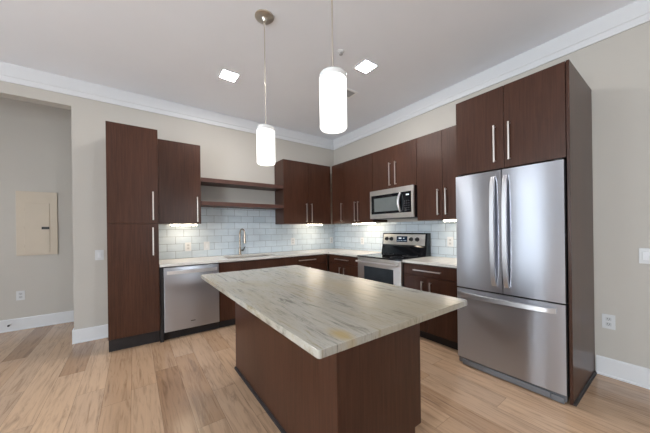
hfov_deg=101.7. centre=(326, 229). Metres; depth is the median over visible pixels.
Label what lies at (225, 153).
wall
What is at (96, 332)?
baseboard
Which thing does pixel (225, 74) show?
diffuser
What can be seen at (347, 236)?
tile backsplash
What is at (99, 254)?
light switch
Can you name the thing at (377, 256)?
cooktop
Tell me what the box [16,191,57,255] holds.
electrical panel
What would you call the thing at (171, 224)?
light
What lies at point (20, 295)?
wall outlet
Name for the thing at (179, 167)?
upper cabinet
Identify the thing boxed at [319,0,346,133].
pendant lamp
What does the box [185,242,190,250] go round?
wall outlet
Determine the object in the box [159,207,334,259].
tile backsplash
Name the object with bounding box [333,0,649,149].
trim
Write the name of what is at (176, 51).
ceiling
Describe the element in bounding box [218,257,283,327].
base cabinet
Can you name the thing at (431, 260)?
countertop
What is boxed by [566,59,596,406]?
end panel
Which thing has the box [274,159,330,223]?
upper cabinet
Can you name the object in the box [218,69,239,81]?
recessed light
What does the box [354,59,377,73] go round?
recessed light
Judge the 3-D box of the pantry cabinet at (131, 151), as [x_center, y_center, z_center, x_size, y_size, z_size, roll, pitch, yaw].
[-2.310,0.090,3.175,0.468,2.484,0.664,-1,0,-36]
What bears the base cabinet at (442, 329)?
on the floor
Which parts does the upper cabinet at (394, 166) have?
door, handle, door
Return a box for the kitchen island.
[234,302,420,432]
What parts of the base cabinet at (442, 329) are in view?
door, handle, drawer, door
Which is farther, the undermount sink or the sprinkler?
the undermount sink
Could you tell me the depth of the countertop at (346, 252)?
3.99 m
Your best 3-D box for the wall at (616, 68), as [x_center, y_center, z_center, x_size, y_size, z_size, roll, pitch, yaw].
[2.219,-0.279,2.694,0.150,3.105,9.220,-1,0,-36]
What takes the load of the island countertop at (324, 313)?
on the kitchen island
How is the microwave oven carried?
attached to the upper cabinet at (394, 166)
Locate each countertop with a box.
[159,248,380,266]
[201,265,466,358]
[402,256,456,267]
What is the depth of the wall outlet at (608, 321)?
2.28 m
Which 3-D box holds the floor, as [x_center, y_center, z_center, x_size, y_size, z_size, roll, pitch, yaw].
[-0.728,1.362,0.442,7.600,0.100,9.370,-1,0,-36]
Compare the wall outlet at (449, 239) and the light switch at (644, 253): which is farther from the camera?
the wall outlet at (449, 239)
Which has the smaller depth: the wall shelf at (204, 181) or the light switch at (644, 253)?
the light switch at (644, 253)
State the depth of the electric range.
3.65 m
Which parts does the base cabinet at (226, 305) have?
door, drawer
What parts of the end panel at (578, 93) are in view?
shoe moulding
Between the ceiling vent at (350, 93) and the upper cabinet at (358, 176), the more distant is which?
the upper cabinet at (358, 176)
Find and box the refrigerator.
[456,158,569,403]
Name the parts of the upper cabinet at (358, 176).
door, door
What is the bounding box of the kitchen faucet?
[238,228,245,254]
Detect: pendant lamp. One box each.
[255,9,274,165]
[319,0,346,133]
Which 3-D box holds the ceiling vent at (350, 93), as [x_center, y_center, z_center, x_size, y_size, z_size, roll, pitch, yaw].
[0.287,-1.802,3.507,0.195,0.010,0.185,-1,0,-36]
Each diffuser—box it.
[220,70,237,80]
[356,61,375,72]
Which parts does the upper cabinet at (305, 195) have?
door, door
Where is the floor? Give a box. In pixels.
[0,322,649,432]
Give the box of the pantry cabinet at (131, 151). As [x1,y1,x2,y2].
[105,121,159,351]
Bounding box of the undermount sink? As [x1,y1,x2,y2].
[220,255,275,262]
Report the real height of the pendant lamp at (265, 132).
1.249 m
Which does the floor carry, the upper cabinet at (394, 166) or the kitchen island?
the kitchen island
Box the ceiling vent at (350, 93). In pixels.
[347,88,357,97]
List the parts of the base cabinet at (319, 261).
drawer, door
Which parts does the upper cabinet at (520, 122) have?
door, handle, handle, door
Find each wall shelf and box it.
[201,177,282,190]
[201,201,283,209]
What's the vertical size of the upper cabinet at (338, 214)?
1.071 m
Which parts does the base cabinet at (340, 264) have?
door, drawer, door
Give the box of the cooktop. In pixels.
[357,253,428,260]
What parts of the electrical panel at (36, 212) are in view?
door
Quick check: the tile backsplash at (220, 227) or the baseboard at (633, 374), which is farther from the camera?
the tile backsplash at (220, 227)
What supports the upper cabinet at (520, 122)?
attached to the wall at (616, 68)
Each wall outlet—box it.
[16,290,24,300]
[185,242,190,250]
[447,237,452,246]
[602,313,615,329]
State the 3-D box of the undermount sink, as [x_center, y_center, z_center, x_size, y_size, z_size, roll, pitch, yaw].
[-1.161,0.535,4.021,0.800,0.204,0.435,-1,0,-36]
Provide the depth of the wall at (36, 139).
3.66 m
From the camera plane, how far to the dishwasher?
3.24 m
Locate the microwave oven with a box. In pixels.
[370,185,416,219]
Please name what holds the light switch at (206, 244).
attached to the tile backsplash at (220, 227)
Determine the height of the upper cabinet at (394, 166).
0.603 m
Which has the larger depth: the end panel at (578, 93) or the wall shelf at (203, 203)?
the wall shelf at (203, 203)
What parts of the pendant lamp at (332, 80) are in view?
rod, lamp shade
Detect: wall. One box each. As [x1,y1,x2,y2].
[0,81,333,329]
[0,97,73,320]
[334,21,649,370]
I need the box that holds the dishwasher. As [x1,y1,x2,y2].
[159,263,218,342]
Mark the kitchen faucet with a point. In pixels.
(244, 242)
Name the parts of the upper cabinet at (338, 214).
door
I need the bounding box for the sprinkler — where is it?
[338,49,343,55]
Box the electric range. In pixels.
[355,233,430,286]
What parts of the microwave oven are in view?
door glass, handle, control panel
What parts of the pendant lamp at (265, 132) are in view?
rod, lamp shade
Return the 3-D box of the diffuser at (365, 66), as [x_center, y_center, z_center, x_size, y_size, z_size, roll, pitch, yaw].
[0.439,-1.806,2.937,0.166,0.006,0.166,-1,0,-36]
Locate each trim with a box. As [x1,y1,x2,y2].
[0,61,333,149]
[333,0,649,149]
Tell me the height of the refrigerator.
1.800 m
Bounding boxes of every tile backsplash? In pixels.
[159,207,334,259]
[334,220,456,257]
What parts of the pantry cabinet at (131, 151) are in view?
door, door, handle, handle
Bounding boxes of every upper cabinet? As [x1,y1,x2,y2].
[158,139,200,223]
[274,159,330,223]
[332,162,351,223]
[344,153,386,222]
[372,138,416,190]
[416,125,456,220]
[456,61,566,175]
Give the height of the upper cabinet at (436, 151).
1.071 m
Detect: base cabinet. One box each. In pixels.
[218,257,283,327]
[283,254,326,270]
[329,254,357,276]
[404,262,459,349]
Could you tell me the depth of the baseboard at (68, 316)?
3.65 m
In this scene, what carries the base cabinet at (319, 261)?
on the floor
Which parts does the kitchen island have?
shoe moulding, panel, panel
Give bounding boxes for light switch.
[95,250,103,259]
[204,242,209,249]
[639,248,649,263]
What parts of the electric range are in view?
handle, oven door, rail, control panel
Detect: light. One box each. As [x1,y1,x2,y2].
[171,224,196,225]
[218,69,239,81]
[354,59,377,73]
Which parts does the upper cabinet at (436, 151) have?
door, handle, handle, door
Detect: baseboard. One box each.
[0,310,73,332]
[72,324,107,343]
[596,355,649,389]
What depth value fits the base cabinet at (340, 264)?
4.18 m
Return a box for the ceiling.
[0,0,636,139]
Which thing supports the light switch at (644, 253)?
attached to the wall at (616, 68)
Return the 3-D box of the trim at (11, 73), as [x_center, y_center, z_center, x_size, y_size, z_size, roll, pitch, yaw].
[-2.800,-1.670,3.234,7.300,0.194,0.024,-1,0,-36]

